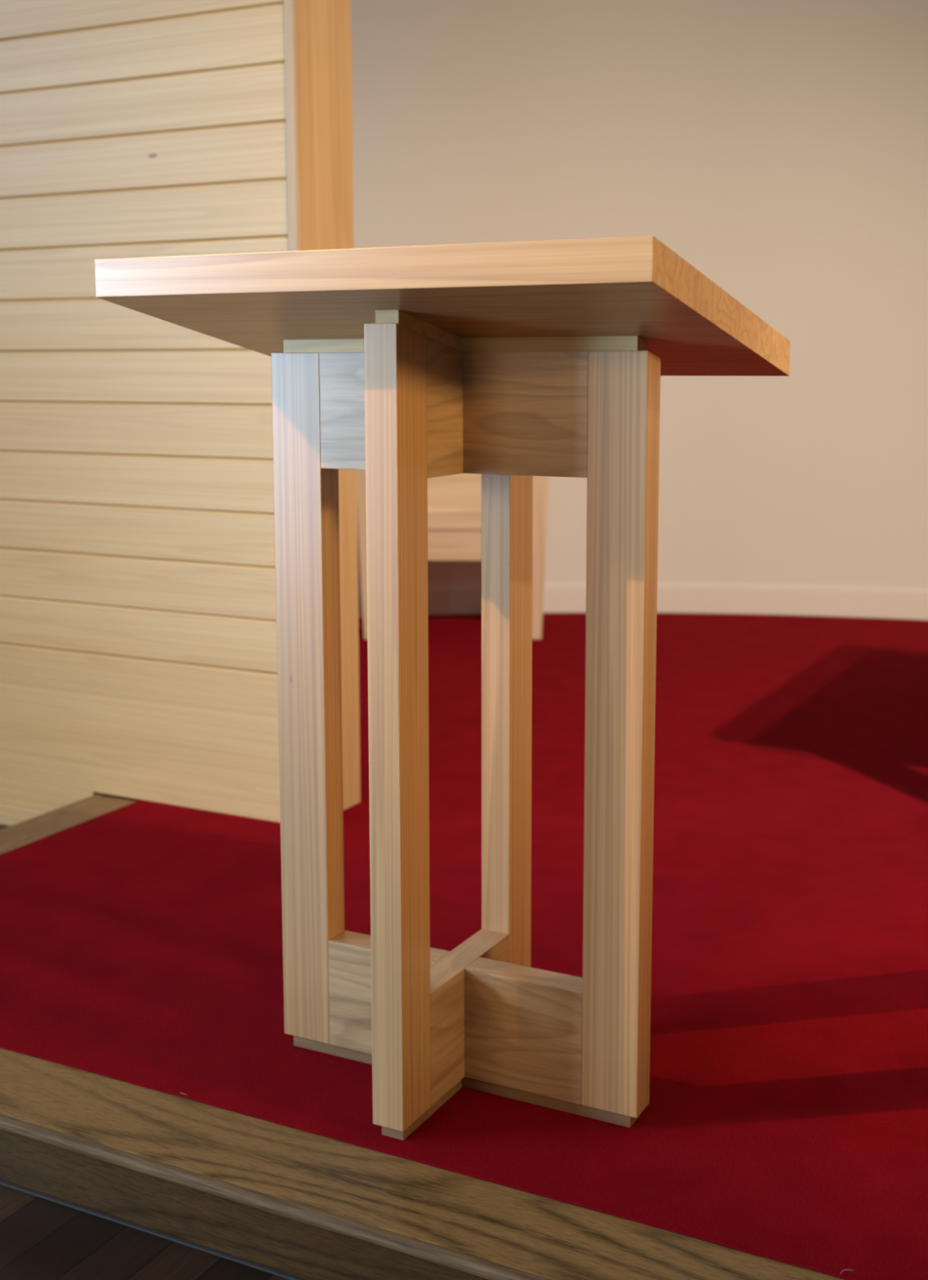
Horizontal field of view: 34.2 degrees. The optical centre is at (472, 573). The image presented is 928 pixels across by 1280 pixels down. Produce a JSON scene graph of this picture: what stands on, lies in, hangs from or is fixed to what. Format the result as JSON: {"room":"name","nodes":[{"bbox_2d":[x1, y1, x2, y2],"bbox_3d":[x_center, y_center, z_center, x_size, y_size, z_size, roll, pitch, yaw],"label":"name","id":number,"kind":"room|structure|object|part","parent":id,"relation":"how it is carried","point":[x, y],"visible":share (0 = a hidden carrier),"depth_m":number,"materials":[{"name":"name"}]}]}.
{"room":"house of worship","nodes":[
{"label":"house of worship","id":0,"kind":"room"},
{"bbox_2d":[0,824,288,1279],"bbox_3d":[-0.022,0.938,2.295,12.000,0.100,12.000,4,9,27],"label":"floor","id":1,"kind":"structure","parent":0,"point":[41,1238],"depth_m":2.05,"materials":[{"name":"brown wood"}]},
{"bbox_2d":[0,0,360,826],"bbox_3d":[-1.401,-0.795,3.974,2.410,2.878,0.234,4,9,27],"label":"wood plank wall","id":2,"kind":"structure","parent":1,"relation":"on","point":[139,655],"depth_m":3.58,"materials":[{"name":"brown wood"}]},
{"bbox_3d":[-1.735,0.595,4.226,1.758,0.056,0.032,4,9,27],"label":"board","id":3,"kind":"part","parent":2,"relation":"part of","materials":[{"name":"brown wood"}]},
{"bbox_3d":[-0.350,-0.785,3.417,0.026,2.749,0.210,4,9,27],"label":"corner trim","id":4,"kind":"part","parent":2,"relation":"part of","materials":[{"name":"brown wood"}]},
{"bbox_2d":[0,792,845,1279],"bbox_3d":[1.427,0.604,3.881,8.361,0.123,4.994,4,9,27],"label":"platform","id":5,"kind":"object","parent":1,"relation":"on","point":[308,1206],"visible":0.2,"depth_m":2.01,"materials":[{"name":"brown wood"}]},
{"bbox_2d":[0,1179,306,1279],"bbox_3d":[1.226,1.031,1.240,6.210,0.004,0.008,4,9,27],"label":"trim","id":6,"kind":"structure","parent":5,"relation":"attached to","point":[148,1230],"depth_m":2.09,"materials":[{"name":"grey"}]},
{"bbox_2d":[0,613,927,1279],"bbox_3d":[1.493,0.532,3.930,8.296,0.004,4.826,4,9,27],"label":"carpet","id":7,"kind":"object","parent":5,"relation":"on","point":[784,1119],"visible":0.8,"depth_m":2.83,"materials":[{"name":"red carpet"}]},
{"bbox_2d":[94,235,790,1140],"bbox_3d":[-0.024,0.166,2.173,0.796,1.206,0.563,4,9,27],"label":"pedestal table","id":8,"kind":"object","parent":7,"relation":"on","point":[508,363],"visible":1,"depth_m":2.07,"materials":[{"name":"brown wood"}]},
{"bbox_3d":[-0.249,0.199,2.311,0.085,1.064,0.049,4,9,27],"label":"post","id":9,"kind":"part","parent":8,"relation":"part of","materials":[{"name":"beige wood"}]},
{"bbox_3d":[-0.100,0.218,2.046,0.049,1.099,0.080,4,9,27],"label":"post","id":10,"kind":"part","parent":8,"relation":"part of","materials":[{"name":"beige wood"}]},
{"bbox_3d":[-0.024,-0.238,2.132,0.049,0.188,0.254,4,9,27],"label":"rail","id":11,"kind":"part","parent":8,"relation":"part of","materials":[{"name":"brown wood"}]},
{"bbox_3d":[-0.024,-0.228,2.134,0.424,0.169,0.049,4,9,27],"label":"rail","id":12,"kind":"part","parent":8,"relation":"part of","materials":[{"name":"brown wood"}]},
{"bbox_3d":[-0.023,0.658,2.256,0.424,0.168,0.049,4,9,27],"label":"rail","id":13,"kind":"part","parent":8,"relation":"part of","materials":[{"name":"beige wood"}]},
{"bbox_3d":[-0.023,0.658,2.256,0.049,0.168,0.254,4,9,27],"label":"rail","id":14,"kind":"part","parent":8,"relation":"part of","materials":[{"name":"beige wood"}]},
{"bbox_3d":[0.053,0.209,2.344,0.049,1.035,0.080,4,9,27],"label":"post","id":15,"kind":"part","parent":8,"relation":"part of","materials":[{"name":"beige wood"}]},
{"bbox_3d":[0.203,0.231,2.079,0.085,1.064,0.049,4,9,27],"label":"post","id":16,"kind":"part","parent":8,"relation":"part of","materials":[{"name":"beige wood"}]},
{"bbox_2d":[356,469,549,639],"bbox_3d":[-0.076,-0.243,6.059,0.765,0.948,0.480,0,8,1],"label":"chair","id":17,"kind":"object","parent":7,"relation":"on","point":[455,500],"visible":0.2,"depth_m":5.86,"materials":[{"name":"brown wood"}]},
{"bbox_3d":[-0.403,-0.100,5.870,0.105,0.718,0.040,0,8,1],"label":"leg","id":18,"kind":"part","parent":17,"relation":"part of","materials":[{"name":"brown wood"}]},
{"bbox_3d":[-0.077,-0.208,6.032,0.591,0.025,0.411,0,8,1],"label":"seat","id":19,"kind":"part","parent":17,"relation":"part of","materials":[{"name":"brown wood"}]},
{"bbox_3d":[-0.075,-0.483,6.198,0.645,0.472,0.052,0,8,1],"label":"backrest","id":20,"kind":"part","parent":17,"relation":"part of","materials":[{"name":"brown wood"}]},
{"bbox_3d":[0.247,-0.100,5.863,0.105,0.718,0.040,0,8,1],"label":"leg","id":21,"kind":"part","parent":17,"relation":"part of","materials":[{"name":"brown wood"}]},
{"bbox_2d":[351,0,927,620],"bbox_3d":[1.950,-2.116,4.544,8.727,5.328,3.085,4,9,27],"label":"wall","id":22,"kind":"structure","parent":0,"point":[779,148],"depth_m":6.25,"materials":[{"name":"beige paint"}]},
{"bbox_2d":[358,584,927,620],"bbox_3d":[1.914,0.347,4.798,8.387,0.124,2.902,4,9,27],"label":"baseboard","id":23,"kind":"structure","parent":22,"relation":"attached to","point":[557,598],"depth_m":6.48,"materials":[{"name":"beige wood"}]}
]}

